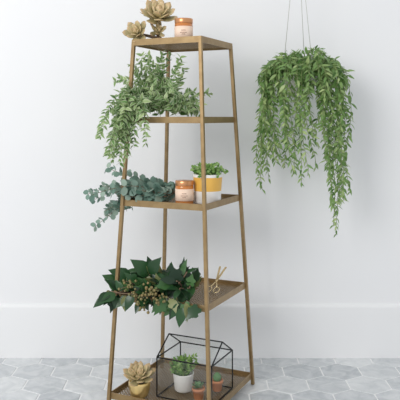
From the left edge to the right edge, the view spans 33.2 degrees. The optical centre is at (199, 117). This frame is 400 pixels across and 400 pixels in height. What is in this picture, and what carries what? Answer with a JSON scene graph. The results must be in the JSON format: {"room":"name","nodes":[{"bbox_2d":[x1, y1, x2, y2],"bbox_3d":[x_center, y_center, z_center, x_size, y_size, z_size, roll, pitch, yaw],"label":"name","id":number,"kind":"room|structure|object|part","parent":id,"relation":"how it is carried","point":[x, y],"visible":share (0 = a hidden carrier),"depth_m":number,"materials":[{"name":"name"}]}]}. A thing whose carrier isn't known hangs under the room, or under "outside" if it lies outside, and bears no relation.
{"room":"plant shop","nodes":[
{"label":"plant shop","id":0,"kind":"room"},
{"bbox_2d":[0,0,399,303],"bbox_3d":[0.000,-0.300,3.420,8.000,3.100,0.100,0,0,0],"label":"wall","id":1,"kind":"structure","parent":0,"point":[59,59],"depth_m":3.37,"materials":[{"name":"paint"}]},
{"bbox_2d":[0,304,399,357],"bbox_3d":[0.000,1.066,3.362,8.000,0.268,0.016,0,0,0],"label":"baseboard","id":2,"kind":"structure","parent":1,"relation":"attached to","point":[26,330],"depth_m":3.35,"materials":[{"name":"white paint"}]},
{"bbox_2d":[0,358,399,399],"bbox_3d":[0.000,1.251,1.200,8.000,0.102,4.400,0,0,0],"label":"floor","id":3,"kind":"structure","parent":0,"point":[20,378],"depth_m":3.10,"materials":[{"name":"white tile"}]},
{"bbox_2d":[107,36,254,399],"bbox_3d":[-0.072,0.434,2.910,0.479,1.530,0.479,0,0,25],"label":"plant stand","id":4,"kind":"object","parent":3,"relation":"on","point":[200,44],"visible":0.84,"depth_m":2.83,"materials":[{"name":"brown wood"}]},
{"bbox_3d":[-0.331,0.438,2.818,0.128,1.521,0.019,0,0,-20],"label":"leg","id":5,"kind":"part","parent":4,"relation":"part of","materials":[{"name":"brown wood"}]},
{"bbox_2d":[83,162,174,231],"bbox_3d":[-0.299,0.347,2.885,0.402,0.300,0.291,0,0,0],"label":"branch","id":6,"kind":"object","parent":4,"relation":"on","point":[142,189],"visible":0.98,"depth_m":2.85,"materials":[{"name":"green plant"}]},
{"bbox_2d":[123,360,155,398],"bbox_3d":[-0.254,1.090,2.786,0.139,0.139,0.118,0,0,0],"label":"potted echeveria","id":7,"kind":"object","parent":4,"relation":"on","point":[138,374],"visible":1,"depth_m":2.77,"materials":[{"name":"gold metal"}]},
{"bbox_2d":[93,256,201,326],"bbox_3d":[-0.186,0.699,2.841,0.485,0.257,0.376,0,0,15],"label":"leafy plant","id":8,"kind":"object","parent":4,"relation":"on","point":[146,280],"visible":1,"depth_m":2.74,"materials":[{"name":"green plant"}]},
{"bbox_2d":[122,0,177,41],"bbox_3d":[-0.209,-0.420,2.865,0.176,0.204,0.185,0,0,42],"label":"echeveria cuttings","id":9,"kind":"object","parent":4,"relation":"on","point":[158,11],"visible":0.98,"depth_m":2.86,"materials":[{"name":"beige plant"}]},
{"bbox_2d":[95,50,212,167],"bbox_3d":[-0.186,-0.053,2.845,0.426,0.513,0.552,0,0,33],"label":"plant","id":10,"kind":"object","parent":4,"relation":"on","point":[163,94],"visible":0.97,"depth_m":2.79,"materials":[{"name":"green plant"}]},
{"bbox_3d":[-0.164,0.438,3.169,0.019,1.521,0.128,0,0,-20],"label":"leg","id":11,"kind":"part","parent":4,"relation":"part of","materials":[{"name":"brown wood"}]},
{"bbox_3d":[-0.072,1.158,2.910,0.458,0.026,0.458,0,0,25],"label":"shelf frame","id":12,"kind":"part","parent":4,"relation":"part of","materials":[{"name":"gold metal"}]},
{"bbox_3d":[-0.072,0.750,2.910,0.417,0.026,0.417,0,0,25],"label":"shelf frame","id":13,"kind":"part","parent":4,"relation":"part of","materials":[{"name":"brown wood"}]},
{"bbox_3d":[-0.072,0.356,2.910,0.377,0.026,0.377,0,0,25],"label":"shelf frame","id":14,"kind":"part","parent":4,"relation":"part of","materials":[{"name":"brown wood"}]},
{"bbox_3d":[-0.072,-0.318,2.910,0.326,0.026,0.326,0,0,25],"label":"shelf frame","id":15,"kind":"part","parent":4,"relation":"part of","materials":[{"name":"brown wood"}]},
{"bbox_2d":[119,361,245,399],"bbox_3d":[-0.072,1.162,2.910,0.456,0.003,0.456,0,0,25],"label":"shelf","id":16,"kind":"object","parent":4,"relation":"attached to","point":[123,395],"depth_m":2.93,"materials":[{"name":"gold metal"}]},
{"bbox_2d":[174,18,192,36],"bbox_3d":[-0.068,-0.365,2.808,0.077,0.098,0.077,0,0,0],"label":"candle jar","id":17,"kind":"object","parent":4,"relation":"on","point":[183,27],"visible":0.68,"depth_m":2.78,"materials":[{"name":"orange glass"}]},
{"bbox_2d":[169,353,198,392],"bbox_3d":[-0.066,1.075,2.838,0.126,0.156,0.147,0,0,0],"label":"potted succulent","id":18,"kind":"object","parent":4,"relation":"on","point":[183,373],"visible":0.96,"depth_m":2.82,"materials":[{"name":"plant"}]},
{"bbox_2d":[145,42,222,49],"bbox_3d":[-0.072,-0.314,2.910,0.324,0.003,0.324,0,0,25],"label":"shelf","id":19,"kind":"object","parent":4,"relation":"attached to","point":[148,45],"depth_m":2.90,"materials":[{"name":"brown wood"}]},
{"bbox_3d":[-0.072,0.008,2.910,0.342,0.026,0.342,0,0,25],"label":"shelf frame","id":20,"kind":"part","parent":4,"relation":"part of","materials":[{"name":"brown wood"}]},
{"bbox_2d":[175,180,193,203],"bbox_3d":[-0.065,0.308,2.790,0.077,0.098,0.077,0,0,0],"label":"candle jar","id":21,"kind":"object","parent":4,"relation":"on","point":[184,189],"visible":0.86,"depth_m":2.76,"materials":[{"name":"orange glass"}]},
{"bbox_2d":[162,197,224,203],"bbox_3d":[-0.072,0.360,2.910,0.376,0.003,0.376,0,0,25],"label":"shelf","id":22,"kind":"object","parent":4,"relation":"attached to","point":[222,201],"depth_m":2.79,"materials":[{"name":"brown wood"}]},
{"bbox_2d":[156,333,232,399],"bbox_3d":[-0.020,1.042,2.833,0.254,0.233,0.219,0,0,25],"label":"glass terrarium","id":23,"kind":"object","parent":4,"relation":"on","point":[170,334],"visible":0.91,"depth_m":2.81,"materials":[{"name":"black metal"}]},
{"bbox_2d":[192,381,204,399],"bbox_3d":[-0.007,1.118,2.759,0.055,0.070,0.058,0,0,0],"label":"potted haworthia","id":24,"kind":"object","parent":4,"relation":"on","point":[198,390],"visible":1,"depth_m":2.74,"materials":[{"name":"ceramic"}]},
{"bbox_2d":[167,282,237,304],"bbox_3d":[-0.072,0.754,2.910,0.415,0.003,0.415,0,0,25],"label":"shelf","id":25,"kind":"object","parent":4,"relation":"attached to","point":[231,288],"depth_m":2.87,"materials":[{"name":"brown wood"}]},
{"bbox_3d":[0.020,0.438,2.651,0.019,1.521,0.128,0,0,-20],"label":"leg","id":26,"kind":"part","parent":4,"relation":"part of","materials":[{"name":"brown wood"}]},
{"bbox_2d":[190,162,228,203],"bbox_3d":[0.041,0.271,2.820,0.163,0.174,0.158,0,0,0],"label":"potted peperomia","id":27,"kind":"object","parent":4,"relation":"on","point":[213,175],"visible":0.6,"depth_m":2.78,"materials":[{"name":"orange ceramic"}]},
{"bbox_2d":[212,372,222,391],"bbox_3d":[0.072,1.115,2.841,0.054,0.078,0.054,0,0,0],"label":"potted cactus","id":28,"kind":"object","parent":4,"relation":"on","point":[217,381],"visible":0.96,"depth_m":2.83,"materials":[{"name":"ceramic"}]},
{"bbox_2d":[209,266,226,292],"bbox_3d":[0.075,0.699,2.904,0.067,0.087,0.128,0,0,25],"label":"scissors","id":29,"kind":"object","parent":4,"relation":"on","point":[224,269],"visible":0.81,"depth_m":2.91,"materials":[{"name":"gold metal"}]},
{"bbox_3d":[0.187,0.438,3.002,0.128,1.521,0.019,0,0,-20],"label":"leg","id":30,"kind":"part","parent":4,"relation":"part of","materials":[{"name":"brown wood"}]},
{"bbox_2d":[251,0,356,236],"bbox_3d":[0.470,-0.221,3.138,0.479,1.538,0.481,0,0,-3],"label":"potted plant","id":31,"kind":"object","parent":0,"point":[300,74],"visible":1,"depth_m":3.00,"materials":[{"name":"green plant"}]}
]}

